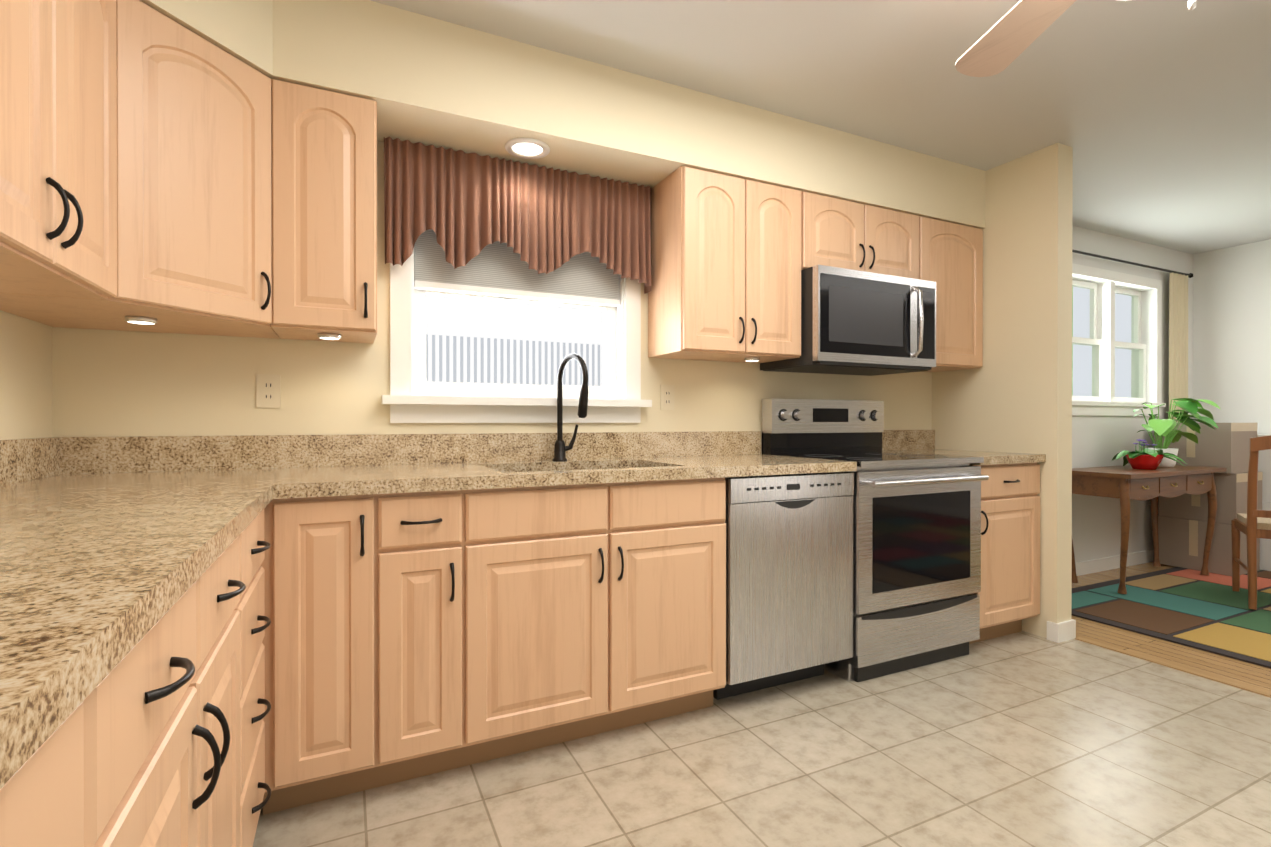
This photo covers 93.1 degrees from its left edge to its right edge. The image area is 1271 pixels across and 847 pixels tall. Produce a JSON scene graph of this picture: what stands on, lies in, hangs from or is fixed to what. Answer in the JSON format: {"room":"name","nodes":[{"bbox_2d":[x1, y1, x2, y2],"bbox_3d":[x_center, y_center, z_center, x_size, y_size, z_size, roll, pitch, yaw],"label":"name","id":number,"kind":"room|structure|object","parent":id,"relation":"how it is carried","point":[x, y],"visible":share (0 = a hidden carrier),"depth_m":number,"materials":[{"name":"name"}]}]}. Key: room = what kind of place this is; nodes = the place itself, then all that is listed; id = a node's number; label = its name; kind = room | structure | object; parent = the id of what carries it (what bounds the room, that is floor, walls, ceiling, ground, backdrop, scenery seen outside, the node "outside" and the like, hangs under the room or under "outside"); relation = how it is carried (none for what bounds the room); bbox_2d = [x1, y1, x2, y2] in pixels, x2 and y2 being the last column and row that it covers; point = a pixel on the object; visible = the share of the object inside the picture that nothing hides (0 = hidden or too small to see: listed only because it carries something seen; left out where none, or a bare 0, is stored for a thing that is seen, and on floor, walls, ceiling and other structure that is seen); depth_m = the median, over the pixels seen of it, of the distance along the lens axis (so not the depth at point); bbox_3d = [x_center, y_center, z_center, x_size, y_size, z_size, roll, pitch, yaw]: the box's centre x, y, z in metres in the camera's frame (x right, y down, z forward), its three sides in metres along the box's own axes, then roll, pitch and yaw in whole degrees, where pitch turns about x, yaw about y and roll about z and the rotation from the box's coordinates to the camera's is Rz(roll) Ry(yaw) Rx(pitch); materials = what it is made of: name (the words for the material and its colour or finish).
{"room":"kitchen","nodes":[
{"label":"kitchen","id":0,"kind":"room"},
{"bbox_2d":[0,310,51,439],"bbox_3d":[-0.778,-0.140,-0.445,0.150,2.440,5.350,0,0,-26],"label":"wall","id":1,"kind":"structure","parent":0,"point":[25,378],"depth_m":1.70,"materials":[{"name":"beige paint"}]},
{"bbox_2d":[0,0,116,299],"bbox_3d":[-1.239,-0.675,1.064,0.321,0.760,0.703,0,0,-26],"label":"upper cabinet","id":2,"kind":"object","parent":1,"relation":"attached to","point":[58,170],"visible":1,"depth_m":1.14,"materials":[{"name":"brown wood"}]},
{"bbox_2d":[52,141,1192,562],"bbox_3d":[1.340,-0.154,3.458,7.350,2.440,0.150,0,0,-26],"label":"wall","id":3,"kind":"structure","parent":0,"point":[120,383],"depth_m":2.27,"materials":[{"name":"beige paint"}]},
{"bbox_2d":[0,0,278,338],"bbox_3d":[-1.390,-0.670,1.717,0.614,0.774,0.611,0,0,-26],"label":"upper cabinet","id":4,"kind":"object","parent":3,"relation":"attached to","point":[194,232],"visible":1,"depth_m":1.61,"materials":[{"name":"brown wood"}]},
{"bbox_2d":[256,374,280,407],"bbox_3d":[-1.285,-0.114,2.109,0.072,0.116,0.007,0,0,-26],"label":"electrical outlet","id":5,"kind":"object","parent":3,"relation":"attached to","point":[268,390],"visible":1,"depth_m":2.11,"materials":[{"name":"beige plastic"}]},
{"bbox_2d":[271,79,376,342],"bbox_3d":[-1.040,-0.671,2.029,0.300,0.774,0.353,0,0,-26],"label":"upper cabinet","id":6,"kind":"object","parent":3,"relation":"attached to","point":[324,202],"visible":1,"depth_m":1.90,"materials":[{"name":"brown wood"}]},
{"bbox_2d":[382,249,651,422],"bbox_3d":[-0.474,-0.534,2.546,1.110,1.062,0.220,0,0,-26],"label":"kitchen window","id":7,"kind":"structure","parent":3,"relation":"in","point":[414,396],"depth_m":2.47,"materials":[{"name":"white wood"}]},
{"bbox_2d":[414,229,619,306],"bbox_3d":[-0.470,-0.753,2.536,0.868,0.446,0.040,0,0,-26],"label":"window shade","id":8,"kind":"object","parent":7,"relation":"attached to","point":[496,268],"visible":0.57,"depth_m":2.50,"materials":[{"name":"white fabric"}]},
{"bbox_2d":[383,136,650,293],"bbox_3d":[-0.432,-0.818,2.460,1.104,0.465,0.102,0,0,-26],"label":"valance curtain","id":9,"kind":"object","parent":3,"relation":"attached to","point":[466,208],"visible":1,"depth_m":2.40,"materials":[{"name":"fabric"}]},
{"bbox_2d":[660,385,673,409],"bbox_3d":[0.148,-0.121,2.797,0.072,0.116,0.007,0,0,-26],"label":"electrical outlet","id":10,"kind":"object","parent":3,"relation":"attached to","point":[666,397],"visible":1,"depth_m":2.79,"materials":[{"name":"beige plastic"}]},
{"bbox_2d":[648,166,800,362],"bbox_3d":[0.415,-0.674,2.728,0.624,0.774,0.353,0,0,-26],"label":"upper cabinet","id":11,"kind":"object","parent":3,"relation":"attached to","point":[725,268],"visible":1,"depth_m":2.59,"materials":[{"name":"brown wood"}]},
{"bbox_2d":[801,191,918,278],"bbox_3d":[1.042,-0.883,3.028,0.762,0.358,0.353,0,0,-26],"label":"upper cabinet","id":12,"kind":"object","parent":3,"relation":"attached to","point":[839,233],"visible":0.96,"depth_m":2.88,"materials":[{"name":"brown wood"}]},
{"bbox_2d":[760,265,935,375],"bbox_3d":[1.067,-0.481,2.977,0.758,0.437,0.466,0,0,-26],"label":"microwave","id":13,"kind":"object","parent":12,"relation":"attached to","point":[855,322],"visible":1,"depth_m":2.79,"materials":[{"name":"silver metal"}]},
{"bbox_2d":[919,216,982,371],"bbox_3d":[1.610,-0.683,3.302,0.496,0.760,0.353,0,0,-26],"label":"upper cabinet","id":14,"kind":"object","parent":3,"relation":"attached to","point":[951,260],"visible":0.52,"depth_m":3.18,"materials":[{"name":"brown wood"}]},
{"bbox_2d":[1072,263,1165,415],"bbox_3d":[3.472,-0.582,4.445,1.350,1.050,0.154,0,0,-26],"label":"dining room window","id":15,"kind":"structure","parent":3,"relation":"in","point":[1102,400],"depth_m":4.44,"materials":[{"name":"white wood"}]},
{"bbox_2d":[1072,249,1192,422],"bbox_3d":[3.527,-0.192,4.388,1.998,2.010,0.068,0,0,-26],"label":"curtain","id":16,"kind":"object","parent":3,"relation":"hanging from","point":[1178,335],"visible":0.6,"depth_m":4.72,"materials":[{"name":"beige fabric"}]},
{"bbox_2d":[253,631,1270,846],"bbox_3d":[1.097,1.127,0.378,4.240,0.100,5.500,0,0,-26],"label":"floor","id":17,"kind":"structure","parent":0,"point":[1022,739],"depth_m":1.84,"materials":[{"name":"beige tile"}]},
{"bbox_2d":[0,509,270,846],"bbox_3d":[-0.527,0.641,-0.024,0.658,0.875,3.286,0,0,-26],"label":"base cabinet","id":18,"kind":"object","parent":17,"relation":"on","point":[156,738],"visible":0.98,"depth_m":0.73,"materials":[{"name":"brown wood"}]},
{"bbox_2d":[0,435,287,788],"bbox_3d":[-0.658,0.125,0.250,0.660,0.153,3.896,0,0,-26],"label":"countertop","id":19,"kind":"structure","parent":18,"relation":"on","point":[112,550],"depth_m":0.83,"materials":[{"name":"brown stone"}]},
{"bbox_2d":[260,494,383,814],"bbox_3d":[-0.989,0.634,1.906,0.285,0.876,0.626,0,0,-26],"label":"base cabinet","id":20,"kind":"object","parent":17,"relation":"on","point":[323,565],"depth_m":1.63,"materials":[{"name":"brown wood"}]},
{"bbox_2d":[384,488,503,785],"bbox_3d":[-0.705,0.634,2.043,0.345,0.876,0.626,0,0,-26],"label":"base cabinet","id":21,"kind":"object","parent":17,"relation":"on","point":[411,635],"depth_m":1.77,"materials":[{"name":"brown wood"}]},
{"bbox_2d":[504,513,711,755],"bbox_3d":[-0.195,0.741,2.229,0.745,0.661,0.520,0,0,-26],"label":"base cabinet","id":22,"kind":"object","parent":17,"relation":"on","point":[608,620],"depth_m":1.99,"materials":[{"name":"brown wood"}]},
{"bbox_2d":[288,431,856,497],"bbox_3d":[-0.153,0.207,2.297,2.023,0.334,0.644,0,0,-26],"label":"countertop","id":23,"kind":"structure","parent":22,"relation":"on","point":[358,464],"depth_m":2.28,"materials":[{"name":"brown stone"}]},
{"bbox_2d":[553,353,588,460],"bbox_3d":[-0.255,-0.063,2.420,0.106,0.435,0.230,0,0,-26],"label":"faucet","id":24,"kind":"object","parent":23,"relation":"on","point":[560,448],"visible":1,"depth_m":2.47,"materials":[{"name":"black metal"}]},
{"bbox_2d":[713,472,853,699],"bbox_3d":[0.483,0.635,2.607,0.602,0.868,0.626,0,0,-26],"label":"dishwasher","id":25,"kind":"object","parent":17,"relation":"on","point":[789,578],"visible":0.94,"depth_m":2.32,"materials":[{"name":"silver metal"}]},
{"bbox_2d":[762,399,988,681],"bbox_3d":[1.122,0.473,2.865,0.758,1.190,0.693,0,0,-26],"label":"range","id":26,"kind":"object","parent":17,"relation":"on","point":[916,555],"visible":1,"depth_m":2.63,"materials":[{"name":"silver metal"}]},
{"bbox_2d":[969,462,1039,643],"bbox_3d":[1.677,0.630,3.170,0.494,0.875,0.658,0,0,-26],"label":"base cabinet","id":27,"kind":"object","parent":17,"relation":"on","point":[1009,593],"visible":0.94,"depth_m":2.91,"materials":[{"name":"brown wood"}]},
{"bbox_2d":[882,430,1045,464],"bbox_3d":[1.675,0.114,3.175,0.496,0.153,0.644,0,0,-26],"label":"countertop","id":28,"kind":"structure","parent":27,"relation":"on","point":[900,441],"depth_m":3.38,"materials":[{"name":"brown stone"}]},
{"bbox_2d":[371,0,1270,253],"bbox_3d":[2.499,-1.415,1.042,7.350,0.100,5.500,0,0,-26],"label":"ceiling","id":29,"kind":"structure","parent":0,"point":[1155,115],"depth_m":2.38,"materials":[{"name":"white paint"}]},
{"bbox_2d":[140,0,985,228],"bbox_3d":[0.573,-1.212,1.477,3.955,0.309,2.750,0,0,-26],"label":"soffit beam","id":30,"kind":"structure","parent":29,"relation":"attached to","point":[426,80],"depth_m":2.24,"materials":[{"name":"beige paint"}]},
{"bbox_2d":[505,138,549,158],"bbox_3d":[-0.415,-1.056,2.317,0.170,0.008,0.170,0,0,-26],"label":"recessed light","id":31,"kind":"object","parent":30,"relation":"attached to","point":[528,148],"visible":1,"depth_m":2.31,"materials":[{"name":"white glass"}]},
{"bbox_2d":[955,0,1195,76],"bbox_3d":[1.158,-1.113,1.269,1.283,0.505,1.308,0,0,-26],"label":"ceiling fan","id":32,"kind":"object","parent":29,"relation":"hanging from","point":[1009,37],"visible":1,"depth_m":1.75,"materials":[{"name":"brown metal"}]},
{"bbox_2d":[932,143,1072,637],"bbox_3d":[1.967,-0.153,3.287,0.122,2.440,0.700,0,0,-26],"label":"wall","id":33,"kind":"structure","parent":0,"point":[1013,394],"depth_m":3.06,"materials":[{"name":"beige paint"}]},
{"bbox_2d":[1071,562,1270,692],"bbox_3d":[4.410,1.122,1.970,3.110,0.100,5.500,0,0,-26],"label":"floor","id":34,"kind":"structure","parent":0,"point":[1235,670],"depth_m":2.85,"materials":[{"name":"brown wood"}]},
{"bbox_2d":[1071,567,1270,668],"bbox_3d":[4.221,1.063,2.489,2.500,0.012,3.700,0,0,-26],"label":"rug","id":35,"kind":"object","parent":34,"relation":"on","point":[1210,612],"visible":0.75,"depth_m":3.40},
{"bbox_2d":[1072,465,1226,593],"bbox_3d":[3.411,0.675,4.057,1.200,0.741,0.430,0,0,-26],"label":"console table","id":36,"kind":"object","parent":35,"relation":"on","point":[1125,484],"visible":0.81,"depth_m":3.87,"materials":[{"name":"brown wood"}]},
{"bbox_2d":[1112,439,1186,469],"bbox_3d":[3.393,0.205,4.016,0.409,0.197,0.434,0,0,-26],"label":"plant","id":37,"kind":"object","parent":36,"relation":"on","point":[1147,459],"visible":1,"depth_m":3.97,"materials":[{"name":"green plant"}]},
{"bbox_2d":[1133,398,1219,467],"bbox_3d":[3.701,0.065,4.107,0.635,0.477,0.497,0,0,-26],"label":"pothos plant","id":38,"kind":"object","parent":36,"relation":"on","point":[1161,427],"visible":0.77,"depth_m":4.12,"materials":[{"name":"green plant"}]},
{"bbox_2d":[1154,423,1262,575],"bbox_3d":[4.181,0.521,4.407,0.414,1.054,0.458,0,0,-26],"label":"cardboard boxes","id":39,"kind":"object","parent":35,"relation":"on","point":[1182,523],"visible":0.48,"depth_m":4.25,"materials":[{"name":"beige cardboard"}]},
{"bbox_2d":[1231,435,1270,609],"bbox_3d":[3.783,0.548,3.432,0.484,1.001,0.544,0,0,36],"label":"dining chair","id":40,"kind":"object","parent":35,"relation":"on","point":[1253,524],"visible":0.96,"depth_m":3.40,"materials":[{"name":"brown wood"}]},
{"bbox_2d":[1257,434,1270,570],"bbox_3d":[4.600,0.566,4.433,0.291,0.966,0.680,0,0,-26],"label":"storage boxes","id":41,"kind":"object","parent":35,"relation":"on","point":[1264,462],"visible":0.11,"depth_m":4.31,"materials":[{"name":"white"}]},
{"bbox_2d":[1075,637,1270,697],"bbox_3d":[3.164,1.072,0.971,0.040,0.006,4.480,0,0,-26],"label":"threshold strip","id":42,"kind":"object","parent":34,"relation":"on","point":[1214,678],"depth_m":2.62,"materials":[{"name":"brown wood"}]},
{"bbox_2d":[1193,239,1270,434],"bbox_3d":[5.711,-0.151,2.674,0.150,2.440,5.350,0,0,-26],"label":"wall","id":43,"kind":"structure","parent":0,"point":[1232,333],"depth_m":4.69,"materials":[{"name":"white paint"}]},
{"bbox_3d":[3.657,-0.136,-1.364,7.350,2.440,0.150,0,0,-26],"label":"wall","id":44,"kind":"structure","parent":0,"visible":0},
{"bbox_2d":[1047,619,1075,640],"bbox_3d":[2.027,1.022,3.291,0.040,0.090,0.673,0,0,-26],"label":"baseboard","id":45,"kind":"structure","parent":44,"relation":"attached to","point":[1061,631],"depth_m":2.96,"materials":[{"name":"white wood"}]},
{"bbox_2d":[1075,549,1153,575],"bbox_3d":[3.200,1.018,4.265,2.943,0.090,0.013,0,0,-26],"label":"baseboard","id":46,"kind":"structure","parent":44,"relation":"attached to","point":[1113,562],"depth_m":4.38,"materials":[{"name":"white wood"}]},
{"label":"outside","id":47,"kind":"structure","parent":0,"visible":0},
{"bbox_2d":[426,295,602,385],"bbox_3d":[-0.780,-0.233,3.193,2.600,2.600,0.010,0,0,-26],"label":"window pane","id":48,"kind":"structure","parent":47,"point":[469,340],"depth_m":3.24,"materials":[{"name":"white glass"}]},
{"bbox_2d":[1072,287,1072,395],"bbox_3d":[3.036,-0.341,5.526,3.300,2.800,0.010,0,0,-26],"label":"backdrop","id":49,"kind":"structure","parent":47,"point":[1072,344],"depth_m":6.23,"materials":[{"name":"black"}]}
]}

